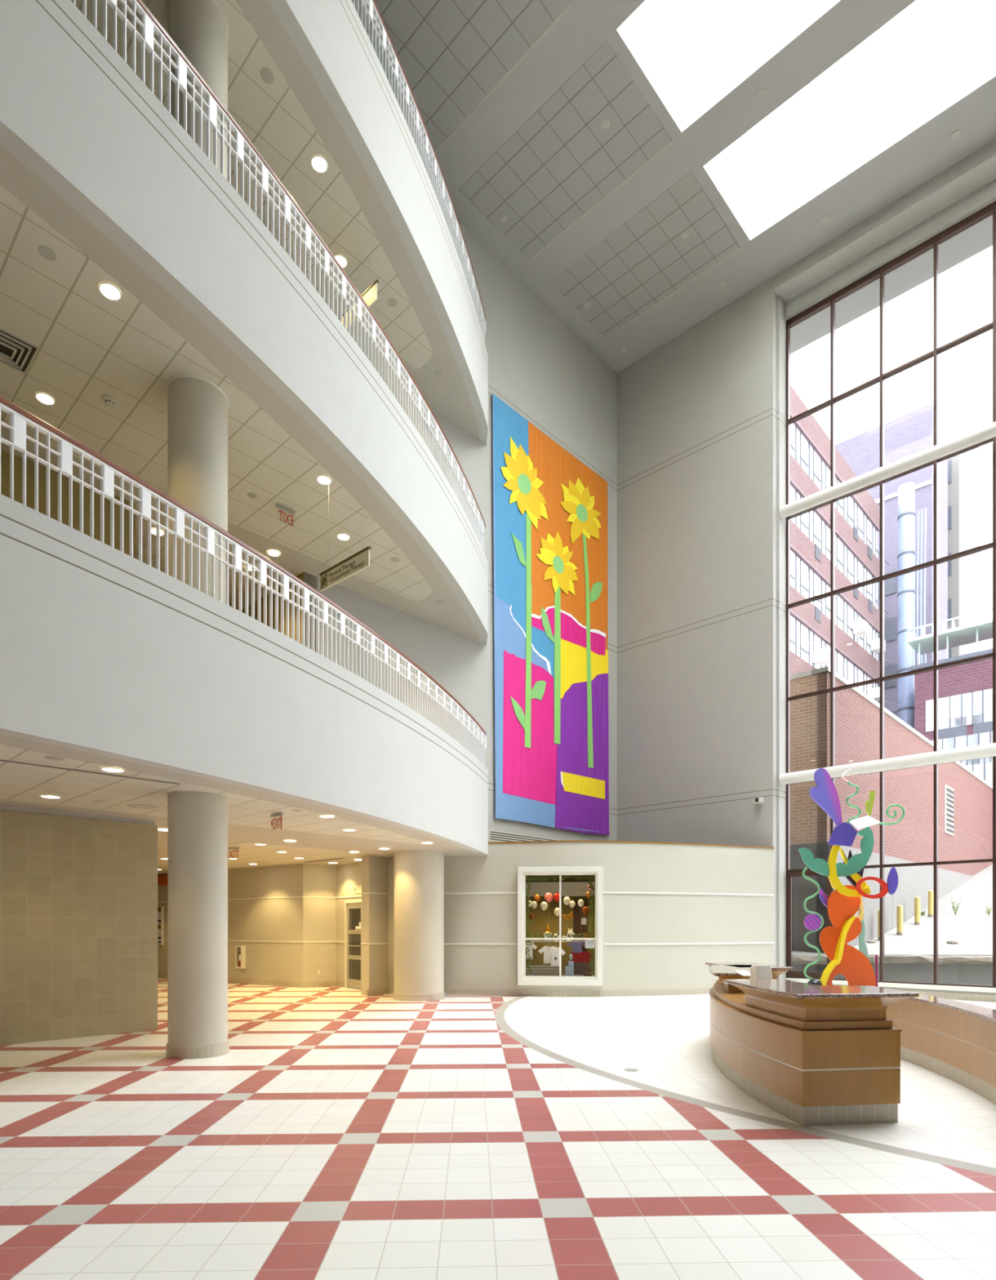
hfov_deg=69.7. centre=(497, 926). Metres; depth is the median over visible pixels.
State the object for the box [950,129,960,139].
sprinkler cover
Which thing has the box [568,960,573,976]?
gift box
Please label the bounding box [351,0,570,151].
ceiling
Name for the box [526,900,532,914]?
balloon
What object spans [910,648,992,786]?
building
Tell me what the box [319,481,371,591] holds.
hanging sign
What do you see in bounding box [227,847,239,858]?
exit sign
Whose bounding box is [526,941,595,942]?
display shelf
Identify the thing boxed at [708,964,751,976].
countertop
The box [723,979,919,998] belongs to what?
countertop
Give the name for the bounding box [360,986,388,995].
baseboard
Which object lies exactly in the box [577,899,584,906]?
balloon
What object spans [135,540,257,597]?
trim
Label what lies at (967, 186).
wall
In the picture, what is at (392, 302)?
sprinkler cover
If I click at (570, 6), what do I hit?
trim
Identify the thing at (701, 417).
wall
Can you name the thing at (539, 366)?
wall
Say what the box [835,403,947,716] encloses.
rear wing
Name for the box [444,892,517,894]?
trim
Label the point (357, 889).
room sign
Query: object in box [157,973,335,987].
baseboard
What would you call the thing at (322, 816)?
recessed light
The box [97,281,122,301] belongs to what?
recessed light
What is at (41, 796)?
recessed light
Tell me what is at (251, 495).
sprinkler cover
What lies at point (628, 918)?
wall
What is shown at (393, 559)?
sprinkler cover
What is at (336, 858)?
ceiling vent
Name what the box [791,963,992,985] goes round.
wall
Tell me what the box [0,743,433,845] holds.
ceiling
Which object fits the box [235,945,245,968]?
fire extinguisher cabinet
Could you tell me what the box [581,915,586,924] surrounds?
paper bag
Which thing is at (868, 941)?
stone
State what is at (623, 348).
sprinkler cover
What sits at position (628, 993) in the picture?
baseboard
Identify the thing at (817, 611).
grille
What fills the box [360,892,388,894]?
trim
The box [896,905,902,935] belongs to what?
bollard
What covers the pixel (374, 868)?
wall pillar
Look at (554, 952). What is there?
shirt
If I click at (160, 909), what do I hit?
window
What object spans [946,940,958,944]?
stone
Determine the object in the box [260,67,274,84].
sprinkler cover
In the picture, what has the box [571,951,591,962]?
cloth
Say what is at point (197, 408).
column
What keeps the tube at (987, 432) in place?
attached to the wall at (701, 417)
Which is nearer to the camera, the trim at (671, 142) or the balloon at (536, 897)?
the trim at (671, 142)
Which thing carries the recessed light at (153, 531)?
in the ceiling at (15, 177)
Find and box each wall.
[0,449,316,650]
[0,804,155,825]
[0,809,157,1045]
[157,863,335,982]
[304,219,617,841]
[335,857,394,994]
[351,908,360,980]
[444,842,773,990]
[525,875,595,975]
[617,277,786,979]
[773,138,995,320]
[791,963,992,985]
[804,982,995,995]
[850,985,995,1105]
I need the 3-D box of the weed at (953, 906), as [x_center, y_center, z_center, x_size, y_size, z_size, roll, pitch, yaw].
[18.362,-0.812,28.691,0.462,0.736,0.199,0,0,14]
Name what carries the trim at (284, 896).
attached to the wall at (282, 919)
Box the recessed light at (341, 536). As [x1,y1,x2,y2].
[337,533,350,541]
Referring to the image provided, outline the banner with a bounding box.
[491,393,609,835]
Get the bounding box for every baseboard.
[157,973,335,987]
[335,980,344,987]
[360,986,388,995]
[444,988,517,995]
[517,989,603,996]
[603,987,711,996]
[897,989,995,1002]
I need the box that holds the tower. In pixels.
[937,401,981,657]
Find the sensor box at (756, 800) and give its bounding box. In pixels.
[753,796,763,803]
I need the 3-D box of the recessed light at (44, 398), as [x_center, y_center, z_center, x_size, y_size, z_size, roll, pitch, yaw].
[-6.291,-7.334,9.945,0.246,0.008,0.246,0,0,0]
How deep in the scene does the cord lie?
14.88 m
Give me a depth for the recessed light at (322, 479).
11.76 m
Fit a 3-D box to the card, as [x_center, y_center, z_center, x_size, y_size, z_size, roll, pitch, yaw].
[1.832,1.150,18.413,0.200,0.285,0.006,0,0,5]
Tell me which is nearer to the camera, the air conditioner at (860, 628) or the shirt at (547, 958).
the shirt at (547, 958)
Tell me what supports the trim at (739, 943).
attached to the wall at (628, 918)
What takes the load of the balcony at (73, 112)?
attached to the ceiling at (15, 177)
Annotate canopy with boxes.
[906,608,992,664]
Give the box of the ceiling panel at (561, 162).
[459,40,671,260]
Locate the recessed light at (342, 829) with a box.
[342,829,355,831]
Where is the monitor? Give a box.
[749,964,772,979]
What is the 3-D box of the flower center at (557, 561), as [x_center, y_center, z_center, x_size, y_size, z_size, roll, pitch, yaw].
[1.743,-10.444,20.648,0.003,0.495,0.490,0,0,44]
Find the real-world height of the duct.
22.335 m
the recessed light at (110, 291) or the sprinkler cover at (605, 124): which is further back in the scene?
the sprinkler cover at (605, 124)
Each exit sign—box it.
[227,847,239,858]
[270,813,283,831]
[275,504,295,525]
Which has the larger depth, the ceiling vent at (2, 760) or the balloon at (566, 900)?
the balloon at (566, 900)
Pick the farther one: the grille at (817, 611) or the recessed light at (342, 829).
the grille at (817, 611)
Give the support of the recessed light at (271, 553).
in the ceiling at (15, 177)
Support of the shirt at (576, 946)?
hanging from the display shelf
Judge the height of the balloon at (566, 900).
1.183 m
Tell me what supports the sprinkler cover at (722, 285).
attached to the ceiling at (922, 148)
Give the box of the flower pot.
[582,933,591,941]
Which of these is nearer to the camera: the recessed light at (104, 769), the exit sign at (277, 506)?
the recessed light at (104, 769)
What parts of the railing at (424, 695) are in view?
panel, panel, panel, panel, panel, panel, panel, panel, panel, panel, panel, panel, panel, panel, panel, panel, panel, panel, panel, panel, panel, panel, panel, panel, panel, panel, panel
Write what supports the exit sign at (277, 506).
hanging from the ceiling at (15, 177)
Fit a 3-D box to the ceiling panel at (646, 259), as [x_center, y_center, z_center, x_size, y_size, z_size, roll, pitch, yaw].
[3.875,-17.737,19.180,4.283,0.016,2.591,0,0,43]
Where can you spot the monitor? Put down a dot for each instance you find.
(757, 971)
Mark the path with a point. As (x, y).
(976, 893)
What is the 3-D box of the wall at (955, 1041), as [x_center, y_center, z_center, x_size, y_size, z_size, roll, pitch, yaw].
[5.164,1.333,8.264,0.727,0.855,5.556,0,0,11]
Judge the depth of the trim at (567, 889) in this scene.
19.95 m
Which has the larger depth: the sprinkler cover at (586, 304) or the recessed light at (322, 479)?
the sprinkler cover at (586, 304)
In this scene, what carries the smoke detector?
attached to the ceiling at (15, 177)
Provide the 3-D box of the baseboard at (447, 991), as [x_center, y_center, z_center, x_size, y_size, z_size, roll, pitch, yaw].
[-1.328,1.677,18.571,3.724,0.165,0.220,0,0,15]
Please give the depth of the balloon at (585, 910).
19.14 m
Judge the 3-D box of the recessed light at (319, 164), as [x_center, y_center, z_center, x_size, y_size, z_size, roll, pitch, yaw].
[-2.934,-12.534,11.768,0.276,0.008,0.276,0,0,0]
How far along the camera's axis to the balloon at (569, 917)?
18.88 m
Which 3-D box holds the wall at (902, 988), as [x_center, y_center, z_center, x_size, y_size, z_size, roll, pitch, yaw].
[12.597,1.750,16.031,12.098,0.420,0.300,0,0,43]
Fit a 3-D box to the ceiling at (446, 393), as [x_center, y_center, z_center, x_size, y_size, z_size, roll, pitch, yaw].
[-14.263,-13.373,14.101,25.965,1.655,42.891,0,0,44]
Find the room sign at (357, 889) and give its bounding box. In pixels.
[353,884,361,893]
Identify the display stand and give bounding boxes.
[525,964,595,976]
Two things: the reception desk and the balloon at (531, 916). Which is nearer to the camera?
the reception desk
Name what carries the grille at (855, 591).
attached to the building at (856, 515)
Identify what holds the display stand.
on the floor
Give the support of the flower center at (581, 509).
on the banner
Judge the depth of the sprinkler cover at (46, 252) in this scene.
7.79 m
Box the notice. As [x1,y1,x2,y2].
[585,940,594,948]
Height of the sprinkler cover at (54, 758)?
0.011 m
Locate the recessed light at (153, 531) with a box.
[151,528,164,536]
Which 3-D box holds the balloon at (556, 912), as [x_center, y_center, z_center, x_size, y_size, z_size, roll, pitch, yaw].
[1.605,-0.068,19.305,0.200,0.896,0.122,0,0,0]
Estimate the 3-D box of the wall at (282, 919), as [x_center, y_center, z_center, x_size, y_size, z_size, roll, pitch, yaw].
[-13.317,-0.025,25.828,19.372,3.570,0.982,0,0,31]
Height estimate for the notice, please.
0.199 m
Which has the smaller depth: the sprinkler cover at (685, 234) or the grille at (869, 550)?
the sprinkler cover at (685, 234)
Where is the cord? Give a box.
[841,762,857,782]
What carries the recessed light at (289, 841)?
in the ceiling at (237, 833)
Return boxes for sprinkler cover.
[38,245,56,261]
[44,756,64,760]
[247,492,257,497]
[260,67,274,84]
[386,297,396,306]
[390,557,399,562]
[435,600,443,604]
[499,214,506,222]
[583,302,590,307]
[600,119,609,128]
[620,346,626,351]
[681,231,688,238]
[719,281,726,288]
[755,88,765,98]
[820,215,828,222]
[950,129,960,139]
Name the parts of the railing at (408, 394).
panel, panel, panel, panel, panel, panel, panel, panel, panel, panel, panel, panel, panel, panel, panel, panel, panel, panel, panel, panel, panel, panel, panel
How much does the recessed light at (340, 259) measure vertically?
0.008 m
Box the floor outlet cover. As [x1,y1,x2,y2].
[624,1068,638,1071]
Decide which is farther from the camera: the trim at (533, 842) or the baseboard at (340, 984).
the baseboard at (340, 984)
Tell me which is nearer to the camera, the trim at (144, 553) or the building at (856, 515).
the trim at (144, 553)
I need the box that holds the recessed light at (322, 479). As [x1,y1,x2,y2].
[316,475,332,484]
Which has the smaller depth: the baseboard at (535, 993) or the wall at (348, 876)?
the baseboard at (535, 993)
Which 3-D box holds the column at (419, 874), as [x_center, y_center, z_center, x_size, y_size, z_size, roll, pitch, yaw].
[-1.930,-0.025,17.500,1.250,3.570,1.250,0,0,0]
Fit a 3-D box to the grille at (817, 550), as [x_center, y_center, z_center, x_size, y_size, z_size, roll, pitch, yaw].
[19.293,-22.556,43.212,0.050,0.800,0.840,0,0,44]
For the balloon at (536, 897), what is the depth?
19.42 m
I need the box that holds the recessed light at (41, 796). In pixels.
[39,795,61,799]
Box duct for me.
[897,481,926,728]
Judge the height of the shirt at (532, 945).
0.550 m
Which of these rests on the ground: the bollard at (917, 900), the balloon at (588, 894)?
the bollard at (917, 900)
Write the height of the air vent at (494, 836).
0.320 m
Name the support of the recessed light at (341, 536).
in the ceiling at (15, 177)
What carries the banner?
attached to the wall at (539, 366)
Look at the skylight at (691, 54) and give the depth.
15.32 m
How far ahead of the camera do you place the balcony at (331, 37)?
12.21 m
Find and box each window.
[157,906,163,945]
[517,866,603,986]
[786,200,995,987]
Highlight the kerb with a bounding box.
[791,955,992,964]
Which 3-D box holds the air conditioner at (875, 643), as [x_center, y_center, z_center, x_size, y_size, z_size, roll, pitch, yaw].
[26.938,-19.906,50.697,0.715,0.700,0.911,0,0,44]
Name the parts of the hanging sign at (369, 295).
panel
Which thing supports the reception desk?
on the floor
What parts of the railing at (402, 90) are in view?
panel, panel, panel, panel, panel, panel, panel, panel, panel, panel, panel, panel, panel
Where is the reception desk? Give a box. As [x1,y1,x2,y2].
[708,964,919,1126]
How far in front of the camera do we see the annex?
25.44 m
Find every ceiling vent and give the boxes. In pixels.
[0,327,39,374]
[0,759,183,784]
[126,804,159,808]
[302,857,346,862]
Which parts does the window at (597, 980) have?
casing, frame, frame, frame, casing, casing, frame, casing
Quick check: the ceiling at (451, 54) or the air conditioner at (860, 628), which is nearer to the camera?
the ceiling at (451, 54)
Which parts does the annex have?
louvre frame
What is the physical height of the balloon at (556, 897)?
1.307 m
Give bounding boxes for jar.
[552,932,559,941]
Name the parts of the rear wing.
pane, pane, pane, pane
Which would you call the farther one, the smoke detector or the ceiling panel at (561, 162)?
the ceiling panel at (561, 162)
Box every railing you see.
[0,395,486,766]
[71,0,486,554]
[351,0,486,342]
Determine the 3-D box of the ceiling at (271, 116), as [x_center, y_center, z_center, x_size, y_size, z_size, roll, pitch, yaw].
[-6.960,-12.547,7.181,5.041,0.016,20.209,0,0,44]
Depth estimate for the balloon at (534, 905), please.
19.13 m
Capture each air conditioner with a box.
[813,648,830,666]
[853,619,868,637]
[868,687,879,701]
[871,638,885,653]
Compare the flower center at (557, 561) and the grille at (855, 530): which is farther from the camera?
the grille at (855, 530)
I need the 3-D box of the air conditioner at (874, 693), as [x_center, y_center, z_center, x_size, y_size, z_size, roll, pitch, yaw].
[26.573,-16.321,50.317,0.715,0.700,0.911,0,0,44]
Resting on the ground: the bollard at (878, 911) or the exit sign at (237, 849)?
the bollard at (878, 911)
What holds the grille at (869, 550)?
attached to the building at (856, 515)
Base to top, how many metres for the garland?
2.597 m
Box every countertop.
[705,962,792,982]
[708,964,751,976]
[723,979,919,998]
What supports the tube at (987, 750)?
attached to the wall at (701, 417)
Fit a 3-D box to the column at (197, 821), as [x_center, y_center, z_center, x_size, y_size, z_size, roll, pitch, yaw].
[-4.150,-0.025,9.910,0.806,3.570,0.806,0,0,0]
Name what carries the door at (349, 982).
attached to the wall at (348, 876)
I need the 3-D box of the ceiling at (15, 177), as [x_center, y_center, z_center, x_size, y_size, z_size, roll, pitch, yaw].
[-14.263,-8.172,14.101,25.965,1.655,42.891,0,0,44]
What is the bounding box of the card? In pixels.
[564,965,573,976]
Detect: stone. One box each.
[866,940,875,943]
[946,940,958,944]
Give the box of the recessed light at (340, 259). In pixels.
[333,254,347,268]
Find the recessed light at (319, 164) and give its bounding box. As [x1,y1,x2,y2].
[311,155,328,173]
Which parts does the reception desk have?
crown moulding, step moulding, panel, panel, crown moulding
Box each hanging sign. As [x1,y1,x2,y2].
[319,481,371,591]
[337,256,378,329]
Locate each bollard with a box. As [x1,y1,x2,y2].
[877,910,879,940]
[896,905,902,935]
[914,897,920,924]
[928,890,933,917]
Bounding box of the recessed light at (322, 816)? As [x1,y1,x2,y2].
[319,815,334,817]
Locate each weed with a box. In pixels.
[950,897,961,915]
[985,905,991,915]
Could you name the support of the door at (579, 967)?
in the wall at (553, 921)
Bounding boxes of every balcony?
[0,0,488,644]
[0,493,488,856]
[267,0,488,445]
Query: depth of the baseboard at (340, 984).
20.96 m
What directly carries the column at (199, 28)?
on the ceiling at (15, 177)
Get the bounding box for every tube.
[778,421,995,518]
[778,742,995,784]
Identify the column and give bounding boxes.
[165,791,229,1059]
[166,0,228,178]
[166,374,228,603]
[393,849,444,1001]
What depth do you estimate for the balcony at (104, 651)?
8.36 m
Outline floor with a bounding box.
[0,977,995,1279]
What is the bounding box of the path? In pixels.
[920,864,992,915]
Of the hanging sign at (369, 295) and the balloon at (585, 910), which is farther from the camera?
the balloon at (585, 910)
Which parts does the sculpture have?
plate, plate, plate, white plate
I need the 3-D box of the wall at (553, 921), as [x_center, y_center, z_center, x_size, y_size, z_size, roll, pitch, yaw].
[1.681,0.060,19.358,2.964,3.400,2.080,0,0,5]
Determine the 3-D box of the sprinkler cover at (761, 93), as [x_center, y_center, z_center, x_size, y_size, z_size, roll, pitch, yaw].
[5.595,-17.723,15.234,0.190,0.011,0.188,0,0,0]
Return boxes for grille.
[814,543,820,562]
[814,605,820,623]
[825,649,830,662]
[853,525,857,542]
[853,583,857,599]
[864,621,868,633]
[867,544,871,559]
[867,598,872,613]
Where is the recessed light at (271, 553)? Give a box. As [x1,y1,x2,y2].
[266,550,279,556]
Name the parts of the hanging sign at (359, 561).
panel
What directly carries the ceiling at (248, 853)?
attached to the wall at (282, 919)
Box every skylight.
[622,0,822,118]
[708,0,995,228]
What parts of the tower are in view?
pane, pane, pane, pane, pane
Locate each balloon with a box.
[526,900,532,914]
[528,913,534,933]
[531,901,537,937]
[533,893,540,902]
[540,902,547,925]
[544,892,552,902]
[553,892,561,902]
[553,907,559,915]
[562,911,573,919]
[563,896,570,922]
[568,900,575,908]
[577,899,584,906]
[582,906,589,928]
[585,891,591,897]
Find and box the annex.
[790,666,992,978]
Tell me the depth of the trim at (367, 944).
18.39 m
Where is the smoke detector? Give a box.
[101,395,117,406]
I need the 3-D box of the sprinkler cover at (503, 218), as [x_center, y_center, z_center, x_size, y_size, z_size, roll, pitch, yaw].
[0.139,-17.723,17.920,0.190,0.011,0.188,0,0,0]
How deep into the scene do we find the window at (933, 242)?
18.36 m
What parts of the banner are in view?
stem, stem, stem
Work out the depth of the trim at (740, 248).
19.93 m
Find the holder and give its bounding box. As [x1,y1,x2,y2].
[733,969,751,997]
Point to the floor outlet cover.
(625, 1069)
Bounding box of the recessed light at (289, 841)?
[283,840,296,842]
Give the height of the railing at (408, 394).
0.925 m
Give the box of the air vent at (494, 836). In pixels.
[488,829,565,841]
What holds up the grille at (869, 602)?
attached to the building at (856, 515)
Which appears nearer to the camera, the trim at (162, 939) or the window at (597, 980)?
the window at (597, 980)
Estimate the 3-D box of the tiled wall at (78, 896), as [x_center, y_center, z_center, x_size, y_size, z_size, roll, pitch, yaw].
[-12.958,0.017,11.228,9.000,3.487,11.264,0,0,43]
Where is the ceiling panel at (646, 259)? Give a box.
[549,171,740,337]
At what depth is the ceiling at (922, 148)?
16.64 m
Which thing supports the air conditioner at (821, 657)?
attached to the building at (856, 515)
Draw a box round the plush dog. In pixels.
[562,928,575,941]
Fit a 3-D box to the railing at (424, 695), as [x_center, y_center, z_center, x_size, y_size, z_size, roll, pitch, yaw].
[-5.718,-4.407,6.892,2.337,0.925,24.750,0,0,31]
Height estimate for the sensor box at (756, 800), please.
0.140 m
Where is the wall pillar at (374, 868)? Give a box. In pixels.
[361,855,387,995]
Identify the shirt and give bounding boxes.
[525,940,537,959]
[537,944,555,963]
[546,943,565,966]
[567,934,585,952]
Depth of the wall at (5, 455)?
11.76 m
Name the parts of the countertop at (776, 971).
crown moulding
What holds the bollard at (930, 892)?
on the ground
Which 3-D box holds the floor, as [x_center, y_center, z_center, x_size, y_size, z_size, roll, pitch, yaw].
[-7.647,1.910,11.045,48.492,0.300,39.044,0,0,43]
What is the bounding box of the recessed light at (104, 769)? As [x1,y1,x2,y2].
[99,767,124,773]
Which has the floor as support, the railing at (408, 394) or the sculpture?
the sculpture
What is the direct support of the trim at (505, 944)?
attached to the wall at (628, 918)
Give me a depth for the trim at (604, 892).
18.48 m
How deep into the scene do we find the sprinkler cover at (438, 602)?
16.15 m
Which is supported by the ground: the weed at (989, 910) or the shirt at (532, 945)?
the weed at (989, 910)
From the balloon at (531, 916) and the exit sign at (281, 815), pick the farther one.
the balloon at (531, 916)
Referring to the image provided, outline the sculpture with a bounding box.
[798,768,905,986]
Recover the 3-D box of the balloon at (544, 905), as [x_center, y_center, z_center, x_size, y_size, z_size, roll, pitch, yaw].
[1.230,-0.145,19.138,0.200,1.050,0.122,0,0,0]
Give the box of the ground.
[791,915,992,955]
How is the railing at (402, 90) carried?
on the balcony at (331, 37)
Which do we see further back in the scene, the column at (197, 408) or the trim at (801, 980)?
the trim at (801, 980)
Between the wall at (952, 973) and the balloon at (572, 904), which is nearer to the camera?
the balloon at (572, 904)
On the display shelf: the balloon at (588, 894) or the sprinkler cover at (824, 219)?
the balloon at (588, 894)
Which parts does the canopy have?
post, post, rail, post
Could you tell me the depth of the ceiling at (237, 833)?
13.03 m
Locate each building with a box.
[790,385,888,707]
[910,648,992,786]
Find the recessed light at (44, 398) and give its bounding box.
[34,391,55,405]
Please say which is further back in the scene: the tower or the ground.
the tower
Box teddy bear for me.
[582,961,591,976]
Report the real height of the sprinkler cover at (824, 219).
0.011 m
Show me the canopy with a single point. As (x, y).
(975, 632)
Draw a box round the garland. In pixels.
[525,875,595,976]
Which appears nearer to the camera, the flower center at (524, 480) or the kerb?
the flower center at (524, 480)
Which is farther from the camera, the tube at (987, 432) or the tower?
the tower
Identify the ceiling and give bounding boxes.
[0,144,479,641]
[0,733,479,867]
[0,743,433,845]
[71,0,433,373]
[157,841,372,874]
[235,0,479,439]
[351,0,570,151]
[435,0,995,373]
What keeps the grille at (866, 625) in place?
attached to the air conditioner at (860, 628)
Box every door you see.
[344,900,361,988]
[573,900,586,975]
[788,871,830,977]
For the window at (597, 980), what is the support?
in the wall at (628, 918)
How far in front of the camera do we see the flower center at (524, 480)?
19.59 m
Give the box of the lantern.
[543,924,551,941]
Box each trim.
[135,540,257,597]
[157,896,335,902]
[162,938,335,942]
[344,894,361,897]
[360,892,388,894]
[360,942,388,945]
[435,3,572,154]
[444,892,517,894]
[444,942,517,945]
[488,840,774,848]
[525,882,595,896]
[528,140,673,261]
[603,891,774,896]
[603,942,774,945]
[604,247,741,338]
[785,977,995,992]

